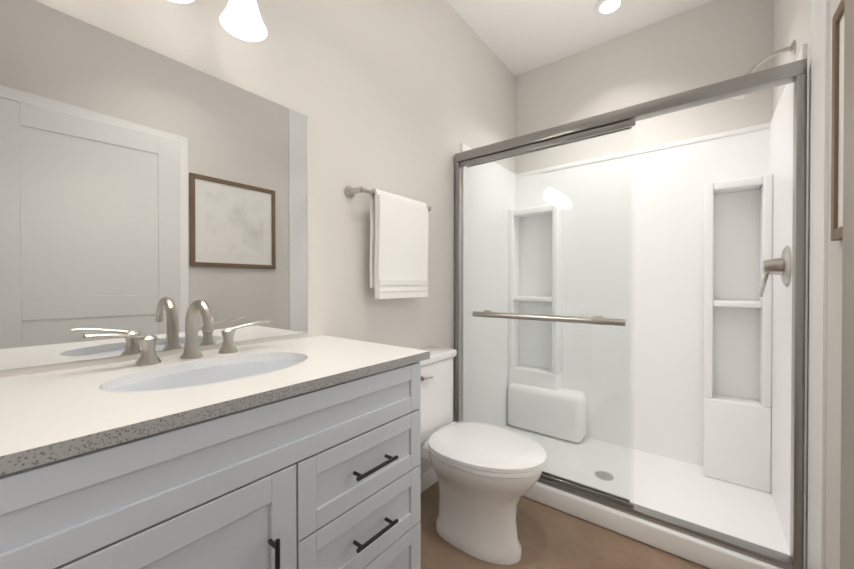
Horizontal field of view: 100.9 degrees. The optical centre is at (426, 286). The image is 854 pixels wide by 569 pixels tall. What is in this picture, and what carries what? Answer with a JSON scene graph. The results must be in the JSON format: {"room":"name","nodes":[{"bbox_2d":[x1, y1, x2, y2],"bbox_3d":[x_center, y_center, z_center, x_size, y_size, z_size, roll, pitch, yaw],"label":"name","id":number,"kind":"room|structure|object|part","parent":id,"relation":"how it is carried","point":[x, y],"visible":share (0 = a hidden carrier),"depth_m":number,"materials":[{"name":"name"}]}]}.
{"room":"bathroom","nodes":[
{"label":"bathroom","id":0,"kind":"room"},
{"bbox_2d":[0,0,514,473],"bbox_3d":[-0.315,-0.296,1.692,0.100,2.900,3.490,0,1,38],"label":"wall","id":1,"kind":"structure","parent":0,"point":[405,98],"depth_m":1.62,"materials":[{"name":"white paint"}]},
{"bbox_2d":[0,0,307,370],"bbox_3d":[-0.874,-0.242,0.891,0.005,0.857,1.293,0,1,38],"label":"mirror","id":2,"kind":"object","parent":1,"relation":"attached to","point":[144,191],"visible":1,"depth_m":0.97,"materials":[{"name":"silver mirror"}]},
{"bbox_2d":[170,0,266,40],"bbox_3d":[-0.706,-0.942,0.940,0.203,0.308,0.520,0,1,38],"label":"sconce","id":3,"kind":"object","parent":1,"relation":"attached to","point":[241,19],"visible":1,"depth_m":1.05,"materials":[{"name":"white glass"}]},
{"bbox_2d":[345,186,431,298],"bbox_3d":[-0.152,-0.197,1.728,0.112,0.501,0.537,0,1,38],"label":"towel rail","id":4,"kind":"object","parent":1,"relation":"attached to","point":[398,246],"visible":1,"depth_m":1.66,"materials":[{"name":"white fabric"}]},
{"bbox_2d":[370,188,427,298],"bbox_3d":[-0.125,-0.194,1.722,0.061,0.497,0.360,0,1,38],"label":"towel","id":5,"kind":"object","parent":4,"relation":"hanging from","point":[398,224],"depth_m":1.66,"materials":[{"name":"white fabric"}]},
{"bbox_2d":[421,466,437,492],"bbox_3d":[-0.146,1.103,1.828,0.012,0.100,0.983,0,1,38],"label":"baseboard","id":6,"kind":"structure","parent":1,"relation":"attached to","point":[429,478],"depth_m":2.00,"materials":[{"name":"white"}]},
{"bbox_2d":[420,481,708,568],"bbox_3d":[0.335,1.208,1.195,1.750,0.100,3.490,0,1,38],"label":"floor","id":7,"kind":"structure","parent":0,"point":[550,537],"depth_m":1.56,"materials":[{"name":"tile"}]},
{"bbox_2d":[0,355,429,568],"bbox_3d":[-0.631,0.695,0.731,0.594,0.930,1.334,0,1,38],"label":"bathroom vanity","id":8,"kind":"object","parent":7,"relation":"on","point":[302,453],"depth_m":0.67,"materials":[{"name":"grey paint"}]},
{"bbox_2d":[0,335,429,462],"bbox_3d":[-0.633,0.218,0.749,0.564,0.024,1.364,0,1,38],"label":"countertop","id":9,"kind":"structure","parent":8,"relation":"on","point":[52,410],"depth_m":0.68,"materials":[{"name":"white stone"}]},
{"bbox_2d":[83,299,270,366],"bbox_3d":[-0.634,0.119,0.980,0.163,0.169,0.453,0,1,38],"label":"faucet","id":10,"kind":"object","parent":9,"relation":"on","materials":[{"name":"silver metal"}]},
{"bbox_2d":[92,351,323,402],"bbox_3d":[-0.520,0.294,0.891,0.350,0.155,0.516,0,1,38],"label":"sink","id":11,"kind":"object","parent":9,"relation":"in","point":[137,384],"depth_m":0.90,"materials":[{"name":"white ceramic"}]},
{"bbox_2d":[419,346,546,564],"bbox_3d":[0.189,0.746,1.649,0.725,0.816,0.428,0,1,38],"label":"toilet","id":12,"kind":"object","parent":7,"relation":"on","point":[488,474],"visible":0.88,"depth_m":1.52,"materials":[{"name":"white ceramic"}]},
{"bbox_3d":[-0.003,0.436,1.688,0.019,0.028,0.088,0,1,38],"label":"flush lever","id":13,"kind":"part","parent":12,"relation":"part of","materials":[{"name":"silver metal"}]},
{"bbox_3d":[0.004,0.589,1.792,0.254,0.504,0.374,0,1,38],"label":"tank","id":14,"kind":"part","parent":12,"relation":"part of","materials":[{"name":"white ceramic"}]},
{"bbox_3d":[0.264,0.949,1.591,0.512,0.410,0.414,0,1,38],"label":"bowl","id":15,"kind":"part","parent":12,"relation":"part of","materials":[{"name":"white ceramic"}]},
{"bbox_3d":[0.270,0.717,1.585,0.520,0.052,0.428,0,1,38],"label":"seat","id":16,"kind":"part","parent":12,"relation":"part of","materials":[{"name":"white plastic"}]},
{"bbox_2d":[461,43,806,568],"bbox_3d":[1.055,0.111,2.109,1.549,2.080,0.950,0,1,38],"label":"shower stall","id":17,"kind":"structure","parent":7,"relation":"on","point":[710,398],"depth_m":2.26,"materials":[{"name":"white plastic"}]},
{"bbox_2d":[595,471,613,480],"bbox_3d":[1.046,1.114,2.079,0.100,0.004,0.100,0,1,38],"label":"drain cover","id":18,"kind":"object","parent":17,"relation":"on","point":[603,474],"depth_m":2.08,"materials":[{"name":"silver metal"}]},
{"bbox_2d":[455,58,806,568],"bbox_3d":[0.778,0.111,1.755,1.524,1.884,0.110,0,1,38],"label":"shower door","id":19,"kind":"structure","parent":17,"relation":"attached to","point":[627,118],"depth_m":1.66,"materials":[{"name":"clear glass"}]},
{"bbox_3d":[0.592,0.132,1.932,0.953,1.752,0.034,0,1,38],"label":"glass","id":20,"kind":"part","parent":19,"relation":"part of","materials":[{"name":"clear glass"}]},
{"bbox_3d":[0.600,0.163,1.864,0.795,0.044,0.062,0,1,38],"label":"handle","id":21,"kind":"part","parent":19,"relation":"part of","materials":[{"name":"silver metal"}]},
{"bbox_2d":[759,246,790,296],"bbox_3d":[1.561,-0.067,1.592,0.094,0.227,0.180,0,1,38],"label":"shower valve","id":22,"kind":"object","parent":17,"relation":"attached to","point":[781,266],"visible":1,"depth_m":1.56,"materials":[{"name":"silver metal"}]},
{"bbox_2d":[446,0,712,76],"bbox_3d":[0.335,-1.792,1.174,1.750,0.100,3.490,0,1,38],"label":"ceiling","id":23,"kind":"structure","parent":0,"point":[518,37],"depth_m":2.35,"materials":[{"name":"white paint"}]},
{"bbox_2d":[594,0,625,16],"bbox_3d":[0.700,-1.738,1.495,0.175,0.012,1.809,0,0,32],"label":"recessed light","id":24,"kind":"object","parent":23,"relation":"in","point":[597,12],"depth_m":2.20,"materials":[{"name":"white"}]},
{"bbox_3d":[1.134,-1.742,2.188,0.114,0.003,0.114,0,0,-7],"label":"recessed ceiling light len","id":25,"kind":"part","parent":24,"relation":"part of","materials":[{"name":"white plastic"}]},
{"bbox_2d":[515,0,772,173],"bbox_3d":[1.379,-0.302,2.520,1.550,2.900,0.100,0,1,38],"label":"wall","id":26,"kind":"structure","parent":0,"point":[712,42],"depth_m":2.33,"materials":[{"name":"white paint"}]},
{"bbox_2d":[773,0,842,568],"bbox_3d":[0.985,-0.289,0.676,0.100,2.900,3.490,0,1,38],"label":"wall","id":27,"kind":"structure","parent":0,"point":[791,20],"depth_m":1.09,"materials":[{"name":"white paint"}]},
{"bbox_2d":[733,39,795,99],"bbox_3d":[1.486,-0.964,1.593,0.244,0.192,0.104,0,1,38],"label":"shower head","id":28,"kind":"object","parent":27,"relation":"attached to","point":[791,48],"visible":0.38,"depth_m":1.56},
{"bbox_2d":[807,0,829,568],"bbox_3d":[1.311,-0.292,1.182,0.008,2.900,0.188,0,1,38],"label":"trim","id":29,"kind":"structure","parent":27,"relation":"attached to","point":[819,125],"depth_m":1.16,"materials":[{"name":"white paint"}]},
{"bbox_2d":[831,0,844,240],"bbox_3d":[0.981,-0.449,0.767,0.018,0.640,0.610,0,1,38],"label":"picture frame","id":30,"kind":"object","parent":27,"relation":"attached to","point":[837,126],"visible":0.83,"depth_m":0.98,"materials":[{"name":"brown wood"}]},
{"bbox_2d":[840,0,853,568],"bbox_3d":[0.467,0.119,0.175,0.092,2.076,0.790,0,0,31],"label":"entry door","id":31,"kind":"structure","parent":27,"relation":"in","point":[847,482],"depth_m":0.52,"materials":[{"name":"paint"}]}
]}

